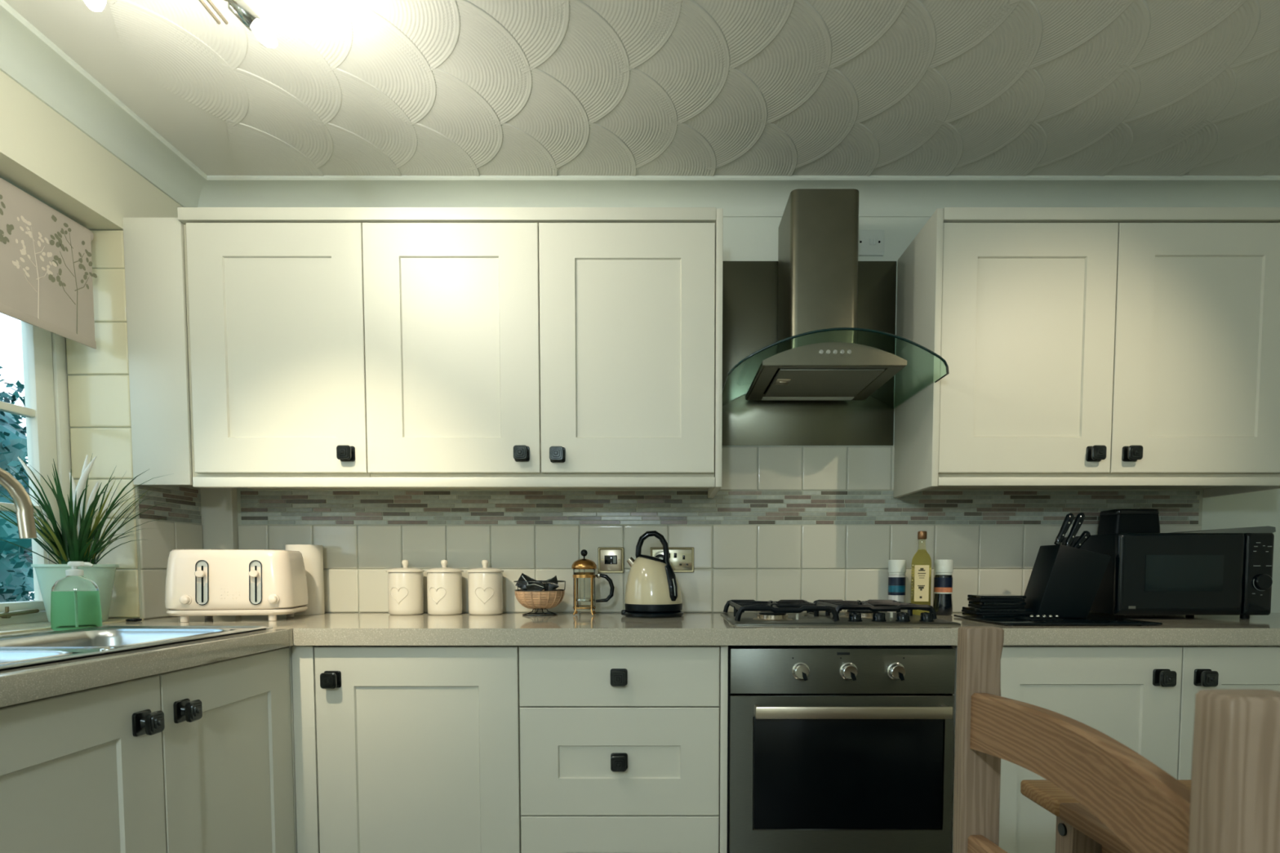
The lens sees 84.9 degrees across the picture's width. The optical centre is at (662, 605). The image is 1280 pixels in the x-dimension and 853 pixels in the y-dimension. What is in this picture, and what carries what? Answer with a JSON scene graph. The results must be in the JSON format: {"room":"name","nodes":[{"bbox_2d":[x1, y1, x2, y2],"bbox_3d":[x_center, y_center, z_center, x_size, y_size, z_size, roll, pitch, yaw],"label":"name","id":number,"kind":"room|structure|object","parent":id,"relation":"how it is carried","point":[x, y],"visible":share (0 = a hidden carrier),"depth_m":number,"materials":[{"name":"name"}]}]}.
{"room":"kitchen","nodes":[
{"label":"kitchen","id":0,"kind":"room"},
{"bbox_2d":[0,70,203,619],"bbox_3d":[-1.676,-0.149,0.091,0.258,2.400,4.598,0,3,0],"label":"wall","id":1,"kind":"structure","parent":0,"point":[44,155],"depth_m":2.04,"materials":[{"name":"beige paint"}]},
{"bbox_2d":[0,177,97,349],"bbox_3d":[-1.642,-0.867,1.328,0.041,0.339,1.365,0,3,0],"label":"roller blind","id":2,"kind":"object","parent":1,"relation":"attached to","point":[46,264],"visible":1,"depth_m":1.84,"materials":[{"name":"fabric"}]},
{"bbox_2d":[0,312,143,634],"bbox_3d":[-1.667,-0.481,1.341,0.247,1.132,1.430,0,3,0],"label":"window","id":3,"kind":"structure","parent":1,"relation":"in","point":[34,411],"depth_m":1.94,"materials":[{"name":"white"}]},
{"bbox_2d":[0,453,172,622],"bbox_3d":[-1.571,-0.183,1.826,0.534,0.468,0.435,-2,4,-37],"label":"potted grass plant","id":4,"kind":"object","parent":3,"relation":"on","point":[68,545],"visible":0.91,"depth_m":1.89,"materials":[{"name":"green plant"}]},
{"bbox_2d":[0,0,207,207],"bbox_3d":[-1.501,-1.209,0.035,0.108,0.078,4.599,0,3,0],"label":"trim","id":5,"kind":"structure","parent":1,"relation":"attached to","point":[27,55],"depth_m":1.84,"materials":[{"name":"white"}]},
{"bbox_2d":[4,0,1279,176],"bbox_3d":[0.443,-1.306,0.044,4.515,0.124,4.870,0,3,0],"label":"ceiling","id":6,"kind":"structure","parent":0,"point":[347,87],"depth_m":1.79,"materials":[{"name":"white paint"}]},
{"bbox_2d":[83,0,106,11],"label":"ceiling spotlight","id":7,"kind":"object","parent":6,"relation":"attached to","point":[94,5],"depth_m":1.35,"materials":[{"name":"silver metal"}]},
{"bbox_2d":[198,0,227,24],"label":"ceiling spotlight","id":8,"kind":"object","parent":6,"relation":"attached to","point":[202,2],"depth_m":1.44,"materials":[{"name":"silver metal"}]},
{"bbox_2d":[224,0,277,48],"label":"ceiling spotlight","id":9,"kind":"object","parent":6,"relation":"attached to","point":[244,13],"depth_m":1.42,"materials":[{"name":"silver metal"}]},
{"bbox_2d":[236,217,1279,613],"bbox_3d":[0.443,-0.277,2.459,4.515,2.400,0.160,0,3,0],"label":"wall","id":10,"kind":"structure","parent":0,"point":[809,523],"depth_m":2.38,"materials":[{"name":"white tile"}]},
{"bbox_2d":[200,488,238,549],"bbox_3d":[-1.501,-0.248,2.373,0.106,0.550,0.034,0,3,0],"label":"trim","id":11,"kind":"structure","parent":10,"relation":"attached to","point":[219,506],"depth_m":2.35,"materials":[{"name":"white wood"}]},
{"bbox_2d":[122,217,408,489],"bbox_3d":[-1.209,-0.743,2.172,0.691,0.764,0.374,0,3,0],"label":"upper cabinet","id":12,"kind":"object","parent":10,"relation":"attached to","point":[273,319],"visible":0.98,"depth_m":2.03,"materials":[{"name":"beige wood"}]},
{"bbox_2d":[362,208,723,497],"bbox_3d":[-0.344,-0.748,2.171,1.035,0.790,0.374,0,3,0],"label":"upper cabinet","id":13,"kind":"object","parent":10,"relation":"attached to","point":[492,349],"visible":1,"depth_m":2.03,"materials":[{"name":"beige wood"}]},
{"bbox_2d":[177,207,715,224],"bbox_3d":[-0.616,-1.121,2.030,1.540,0.035,0.065,0,3,0],"label":"trim rail","id":14,"kind":"object","parent":13,"relation":"attached to","point":[185,215],"visible":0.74,"depth_m":2.00,"materials":[{"name":"beige wood"}]},
{"bbox_2d":[192,476,715,488],"bbox_3d":[-0.608,-0.360,2.052,1.524,0.028,0.027,0,3,0],"label":"trim rail","id":15,"kind":"object","parent":13,"relation":"attached to","point":[197,482],"visible":1,"depth_m":2.04,"materials":[{"name":"beige wood"}]},
{"bbox_2d":[597,546,623,573],"bbox_3d":[-0.175,-0.153,2.380,0.088,0.088,0.012,0,3,0],"label":"wall switch","id":16,"kind":"object","parent":10,"relation":"attached to","point":[611,559],"visible":1,"depth_m":2.38,"materials":[{"name":"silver metal"}]},
{"bbox_2d":[649,546,693,572],"bbox_3d":[0.033,-0.154,2.381,0.150,0.086,0.010,0,3,0],"label":"double socket","id":17,"kind":"object","parent":10,"relation":"attached to","point":[681,558],"visible":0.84,"depth_m":2.38,"materials":[{"name":"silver metal"}]},
{"bbox_2d":[655,554,663,559],"bbox_3d":[-0.006,-0.149,2.366,0.046,0.046,0.024,0,3,0],"label":"plug","id":18,"kind":"object","parent":17,"relation":"attached to","point":[659,556],"visible":0.22,"depth_m":2.36,"materials":[{"name":"black"}]},
{"bbox_2d":[197,175,1279,217],"bbox_3d":[0.497,-1.330,2.277,4.104,0.078,0.108,0,3,0],"label":"trim","id":19,"kind":"structure","parent":10,"relation":"attached to","point":[739,196],"depth_m":2.28,"materials":[{"name":"white"}]},
{"bbox_2d":[721,261,896,445],"bbox_3d":[0.479,-0.846,2.354,0.608,0.610,0.002,0,3,0],"label":"backsplash","id":20,"kind":"structure","parent":10,"relation":"attached to","point":[749,288],"depth_m":2.36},
{"bbox_2d":[722,188,949,408],"bbox_3d":[0.486,-0.940,2.090,0.612,0.588,0.514,0,3,0],"label":"hood","id":21,"kind":"object","parent":10,"relation":"attached to","point":[820,353],"visible":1,"depth_m":2.08,"materials":[{"name":"metal"}]},
{"bbox_2d":[857,230,884,256],"bbox_3d":[0.672,-1.208,2.330,0.136,0.082,0.012,0,3,0],"label":"wall socket","id":22,"kind":"object","parent":10,"relation":"attached to","point":[871,242],"visible":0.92,"depth_m":2.33,"materials":[{"name":"white plastic"}]},
{"bbox_2d":[893,207,1279,497],"bbox_3d":[1.321,-0.750,2.171,1.073,0.791,0.374,0,3,0],"label":"upper cabinet","id":23,"kind":"object","parent":10,"relation":"attached to","point":[1068,349],"depth_m":2.03,"materials":[{"name":"beige wood"}]},
{"bbox_3d":[0.443,1.098,0.175,4.515,0.100,4.870,0,3,0],"label":"floor","id":24,"kind":"structure","parent":0,"visible":0},
{"bbox_2d":[0,645,297,852],"bbox_3d":[-1.240,0.557,1.335,0.624,0.854,1.042,0,3,0],"label":"base cabinet","id":25,"kind":"object","parent":24,"relation":"on","point":[199,758],"visible":0.93,"depth_m":1.34,"materials":[{"name":"beige wood"}]},
{"bbox_2d":[0,615,293,707],"bbox_3d":[-1.247,0.107,1.315,0.608,0.044,2.114,0,3,0],"label":"countertop","id":26,"kind":"structure","parent":25,"relation":"on","point":[21,685],"depth_m":1.29,"materials":[{"name":"stone"}]},
{"bbox_2d":[0,467,36,538],"bbox_3d":[-1.352,-0.103,1.339,0.055,0.366,0.242,1,3,22],"label":"tap","id":27,"kind":"object","parent":26,"relation":"on","point":[21,499],"visible":1,"depth_m":1.42,"materials":[{"name":"silver metal"}]},
{"bbox_2d":[50,561,102,630],"bbox_3d":[-1.468,-0.024,1.749,0.098,0.170,0.054,-2,4,-30],"label":"soap bottle","id":28,"kind":"object","parent":26,"relation":"on","point":[75,599],"visible":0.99,"depth_m":1.73,"materials":[{"name":"green plastic"}]},
{"bbox_2d":[125,618,142,622],"bbox_3d":[-1.520,0.043,2.010,0.039,0.007,0.039,0,3,0],"label":"plug","id":29,"kind":"object","parent":26,"relation":"on","point":[126,620],"visible":1,"depth_m":2.00,"materials":[{"name":"black"}]},
{"bbox_2d":[0,626,272,671],"bbox_3d":[-1.206,0.153,1.311,0.429,0.150,0.942,0,3,0],"label":"sink","id":30,"kind":"object","parent":26,"relation":"in","point":[16,651],"visible":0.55,"depth_m":1.56,"materials":[{"name":"silver metal"}]},
{"bbox_2d":[291,645,521,852],"bbox_3d":[-0.668,0.515,2.112,0.589,0.854,0.628,0,3,0],"label":"base cabinet","id":31,"kind":"object","parent":24,"relation":"on","point":[398,748],"visible":0.92,"depth_m":1.83,"materials":[{"name":"beige wood"}]},
{"bbox_2d":[519,645,728,852],"bbox_3d":[-0.101,0.515,2.112,0.544,0.854,0.628,0,3,0],"label":"base cabinet","id":32,"kind":"object","parent":24,"relation":"on","point":[624,748],"visible":0.93,"depth_m":1.83,"materials":[{"name":"beige wood"}]},
{"bbox_2d":[727,645,955,852],"bbox_3d":[0.468,0.451,2.101,0.586,0.724,0.644,0,3,0],"label":"oven","id":33,"kind":"object","parent":24,"relation":"on","point":[831,748],"visible":0.99,"depth_m":1.82,"materials":[{"name":"black"}]},
{"bbox_2d":[1020,779,1191,852],"bbox_3d":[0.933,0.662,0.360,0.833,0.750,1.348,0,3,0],"label":"chair","id":34,"kind":"object","parent":24,"relation":"on","point":[1078,830],"visible":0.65,"depth_m":0.93,"materials":[{"name":"brown wood"}]},
{"bbox_2d":[951,645,1279,852],"bbox_3d":[1.301,0.515,2.112,1.074,0.854,0.628,0,3,0],"label":"base cabinet","id":35,"kind":"object","parent":24,"relation":"on","point":[1142,698],"visible":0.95,"depth_m":1.82,"materials":[{"name":"beige wood"}]},
{"bbox_2d":[219,613,1279,645],"bbox_3d":[0.499,0.065,2.094,4.101,0.044,0.616,0,3,0],"label":"countertop","id":36,"kind":"structure","parent":35,"relation":"on","point":[326,628],"depth_m":1.79,"materials":[{"name":"stone"}]},
{"bbox_2d":[164,549,308,622],"bbox_3d":[-1.260,-0.061,2.079,0.336,0.207,0.239,-1,3,-11],"label":"toaster","id":37,"kind":"object","parent":36,"relation":"on","point":[208,583],"visible":1,"depth_m":1.99,"materials":[{"name":"beige metal"}]},
{"bbox_2d":[166,605,307,616],"bbox_3d":[-1.262,0.017,2.092,0.332,0.016,0.218,-1,3,-11],"label":"tray","id":38,"kind":"object","parent":37,"relation":"on","point":[173,611],"depth_m":1.99,"materials":[{"name":"beige"}]},
{"bbox_2d":[284,544,324,615],"bbox_3d":[-1.186,-0.084,2.321,0.111,0.228,0.111,0,3,0],"label":"roll","id":39,"kind":"object","parent":36,"relation":"on","point":[313,555],"visible":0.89,"depth_m":2.29,"materials":[{"name":"beige paper"}]},
{"bbox_2d":[386,560,424,615],"bbox_3d":[-0.850,-0.060,2.315,0.121,0.180,0.121,0,3,0],"label":"canister","id":40,"kind":"object","parent":36,"relation":"on","point":[405,584],"visible":1,"depth_m":2.27,"materials":[{"name":"beige ceramic"}]},
{"bbox_2d":[425,560,463,615],"bbox_3d":[-0.720,-0.060,2.312,0.121,0.180,0.121,0,3,6],"label":"canister","id":41,"kind":"object","parent":36,"relation":"on","point":[444,584],"visible":1,"depth_m":2.27,"materials":[{"name":"beige ceramic"}]},
{"bbox_2d":[466,560,503,615],"bbox_3d":[-0.586,-0.060,2.315,0.121,0.180,0.121,-1,3,-14],"label":"canister","id":42,"kind":"object","parent":36,"relation":"on","point":[485,584],"visible":1,"depth_m":2.27,"materials":[{"name":"beige ceramic"}]},
{"bbox_2d":[513,580,565,616],"bbox_3d":[-0.397,-0.023,2.267,0.167,0.111,0.167,0,3,0],"label":"wire bowl","id":43,"kind":"object","parent":36,"relation":"on","point":[544,599],"visible":0.98,"depth_m":2.21,"materials":[{"name":"beige wicker"}]},
{"bbox_2d":[515,573,537,590],"bbox_3d":[-0.436,-0.070,2.243,0.069,0.066,0.029,0,3,-6],"label":"sachet","id":44,"kind":"object","parent":43,"relation":"in","point":[523,577],"visible":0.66,"depth_m":2.24,"materials":[{"name":"black plastic"}]},
{"bbox_2d":[524,580,545,590],"bbox_3d":[-0.405,-0.059,2.224,0.060,0.039,0.040,-1,3,-19],"label":"sachet","id":45,"kind":"object","parent":43,"relation":"in","point":[532,586],"visible":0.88,"depth_m":2.22,"materials":[{"name":"black"}]},
{"bbox_2d":[514,589,564,608],"bbox_3d":[-0.397,-0.018,2.267,0.162,0.059,0.160,0,3,0],"label":"wicker basket","id":46,"kind":"object","parent":43,"relation":"on","point":[531,599],"depth_m":2.21,"materials":[{"name":"beige wicker"}]},
{"bbox_2d":[542,575,559,590],"bbox_3d":[-0.359,-0.067,2.248,0.062,0.056,0.028,1,3,12],"label":"sachet","id":47,"kind":"object","parent":43,"relation":"in","point":[550,585],"visible":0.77,"depth_m":2.24,"materials":[{"name":"black plastic"}]},
{"bbox_2d":[571,549,614,615],"bbox_3d":[-0.225,-0.074,2.264,0.139,0.211,0.082,0,3,0],"label":"cafetiere","id":48,"kind":"object","parent":36,"relation":"on","point":[584,569],"visible":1,"depth_m":2.24,"materials":[{"name":"gold glass"}]},
{"bbox_2d":[621,530,684,617],"bbox_3d":[-0.031,-0.101,2.228,0.200,0.271,0.194,0,3,0],"label":"kettle","id":49,"kind":"object","parent":36,"relation":"on","point":[652,588],"visible":1,"depth_m":2.16,"materials":[{"name":"beige metal"}]},
{"bbox_2d":[720,600,960,625],"bbox_3d":[0.497,0.018,2.089,0.612,0.050,0.440,0,3,0],"label":"gas hob","id":50,"kind":"object","parent":36,"relation":"in","point":[781,612],"visible":1,"depth_m":1.98,"materials":[{"name":"metal"}]},
{"bbox_2d":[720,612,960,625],"bbox_3d":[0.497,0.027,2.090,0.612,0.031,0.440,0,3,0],"label":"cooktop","id":51,"kind":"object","parent":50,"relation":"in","point":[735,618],"depth_m":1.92,"materials":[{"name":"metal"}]},
{"bbox_2d":[887,560,906,613],"bbox_3d":[0.788,-0.062,2.350,0.060,0.180,0.060,0,3,0],"label":"grinder","id":52,"kind":"object","parent":36,"relation":"on","point":[896,568],"visible":0.91,"depth_m":2.33,"materials":[{"name":"grey plastic"}]},
{"bbox_2d":[887,574,905,613],"bbox_3d":[0.788,-0.037,2.352,0.060,0.130,0.060,0,3,0],"label":"glass jar","id":53,"kind":"object","parent":52,"relation":"on","point":[896,583],"depth_m":2.33,"materials":[{"name":"grey"}]},
{"bbox_2d":[911,530,931,615],"bbox_3d":[0.846,-0.104,2.281,0.060,0.273,0.063,1,3,22],"label":"oil bottle","id":54,"kind":"object","parent":36,"relation":"on","point":[921,570],"visible":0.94,"depth_m":2.26,"materials":[{"name":"yellow glass"}]},
{"bbox_2d":[917,568,925,598],"bbox_3d":[0.836,-0.070,2.255,0.024,0.098,0.001,1,3,23],"label":"print","id":55,"kind":"object","parent":54,"relation":"attached to","point":[921,569],"depth_m":2.25},
{"bbox_2d":[933,560,953,615],"bbox_3d":[0.918,-0.058,2.285,0.060,0.180,0.060,0,3,0],"label":"grinder","id":56,"kind":"object","parent":36,"relation":"on","point":[943,570],"visible":0.98,"depth_m":2.26,"materials":[{"name":"black glass"}]},
{"bbox_2d":[953,614,1162,625],"bbox_3d":[1.121,0.043,2.022,0.424,0.008,0.340,0,3,0],"label":"chopping board","id":57,"kind":"object","parent":36,"relation":"on","point":[1091,620],"visible":0.77,"depth_m":1.91,"materials":[{"name":"black"}]},
{"bbox_2d":[961,612,1030,617],"bbox_3d":[1.035,0.029,2.120,0.200,0.007,0.130,0,3,-3],"label":"place mat","id":58,"kind":"object","parent":57,"relation":"on","point":[962,613],"visible":0.49,"depth_m":2.05,"materials":[{"name":"black"}]},
{"bbox_2d":[961,609,1033,614],"bbox_3d":[1.025,0.021,2.119,0.190,0.007,0.125,0,3,4],"label":"place mat","id":59,"kind":"object","parent":58,"relation":"on","point":[962,611],"visible":0.6,"depth_m":2.06,"materials":[{"name":"black"}]},
{"bbox_2d":[962,606,1032,611],"bbox_3d":[1.030,0.012,2.119,0.195,0.008,0.120,0,3,-1],"label":"place mat","id":60,"kind":"object","parent":59,"relation":"on","point":[969,608],"visible":0.6,"depth_m":2.06,"materials":[{"name":"black"}]},
{"bbox_2d":[968,604,1024,608],"bbox_3d":[1.010,0.003,2.118,0.128,0.008,0.100,0,3,0],"label":"coaster","id":61,"kind":"object","parent":60,"relation":"on","point":[969,605],"visible":0.89,"depth_m":2.07,"materials":[{"name":"black"}]},
{"bbox_2d":[968,600,1026,604],"bbox_3d":[1.013,-0.006,2.118,0.130,0.008,0.100,0,3,-1],"label":"coaster","id":62,"kind":"object","parent":61,"relation":"on","point":[970,602],"visible":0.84,"depth_m":2.07,"materials":[{"name":"black"}]},
{"bbox_2d":[967,597,1025,602],"bbox_3d":[1.009,-0.016,2.117,0.132,0.009,0.100,0,3,2],"label":"coaster","id":63,"kind":"object","parent":62,"relation":"on","point":[981,600],"visible":0.89,"depth_m":2.07,"materials":[{"name":"black"}]},
{"bbox_2d":[967,594,1026,598],"bbox_3d":[1.011,-0.026,2.117,0.134,0.008,0.100,0,3,-1],"label":"coaster","id":64,"kind":"object","parent":63,"relation":"on","point":[975,596],"visible":1,"depth_m":2.07,"materials":[{"name":"black"}]},
{"bbox_2d":[1014,614,1062,620],"bbox_3d":[1.065,0.033,1.980,0.100,0.016,0.100,0,3,0],"label":"trivet","id":65,"kind":"object","parent":57,"relation":"on","point":[1031,617],"visible":1,"depth_m":1.95,"materials":[{"name":"black"}]},
{"bbox_2d":[1022,544,1111,617],"bbox_3d":[1.192,-0.071,2.079,0.212,0.213,0.110,0,3,0],"label":"knife block","id":66,"kind":"object","parent":57,"relation":"on","point":[1064,581],"visible":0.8,"depth_m":2.03,"materials":[{"name":"black"}]},
{"bbox_2d":[1053,512,1074,544],"bbox_3d":[1.182,-0.223,2.055,0.055,0.095,0.020,0,3,0],"label":"kitchen knife","id":67,"kind":"object","parent":66,"relation":"in","point":[1068,518],"visible":0.98,"depth_m":2.05,"materials":[{"name":"black plastic"}]},
{"bbox_2d":[1063,512,1084,546],"bbox_3d":[1.218,-0.221,2.065,0.059,0.104,0.020,0,3,0],"label":"kitchen knife","id":68,"kind":"object","parent":66,"relation":"in","point":[1080,517],"visible":0.94,"depth_m":2.06,"materials":[{"name":"black plastic"}]},
{"bbox_2d":[1072,530,1090,548],"bbox_3d":[1.247,-0.190,2.082,0.054,0.062,0.020,0,3,0],"label":"kitchen knife","id":69,"kind":"object","parent":66,"relation":"on","point":[1085,535],"visible":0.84,"depth_m":2.08,"materials":[{"name":"black plastic"}]},
{"bbox_2d":[1062,533,1274,618],"bbox_3d":[1.577,-0.092,2.213,0.459,0.256,0.321,0,3,0],"label":"microwave","id":70,"kind":"object","parent":36,"relation":"on","point":[1145,574],"visible":0.95,"depth_m":2.06,"materials":[{"name":"black metal"}]},
{"bbox_2d":[1097,508,1159,534],"bbox_3d":[1.520,-0.267,2.279,0.150,0.084,0.100,0,3,0],"label":"box","id":71,"kind":"object","parent":70,"relation":"on","point":[1121,520],"visible":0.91,"depth_m":2.23,"materials":[{"name":"black plastic"}]},
{"bbox_2d":[1170,525,1275,533],"bbox_3d":[1.683,-0.231,2.193,0.277,0.020,0.235,0,3,0],"label":"placemat","id":72,"kind":"object","parent":70,"relation":"on","point":[1268,529],"visible":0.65,"depth_m":2.08,"materials":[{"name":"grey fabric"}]},
{"bbox_2d":[1252,542,1271,595],"bbox_3d":[1.770,-0.107,2.062,0.055,0.156,0.002,0,3,0],"label":"print","id":73,"kind":"object","parent":70,"relation":"attached to","point":[1261,551],"depth_m":2.06,"materials":[{"name":"grey plastic"}]},
{"bbox_2d":[952,626,1279,852],"bbox_3d":[0.602,0.530,0.705,0.516,0.977,0.510,0,3,0],"label":"chair","id":74,"kind":"object","parent":24,"relation":"on","point":[1232,804],"visible":1,"depth_m":0.57,"materials":[{"name":"brown wood"}]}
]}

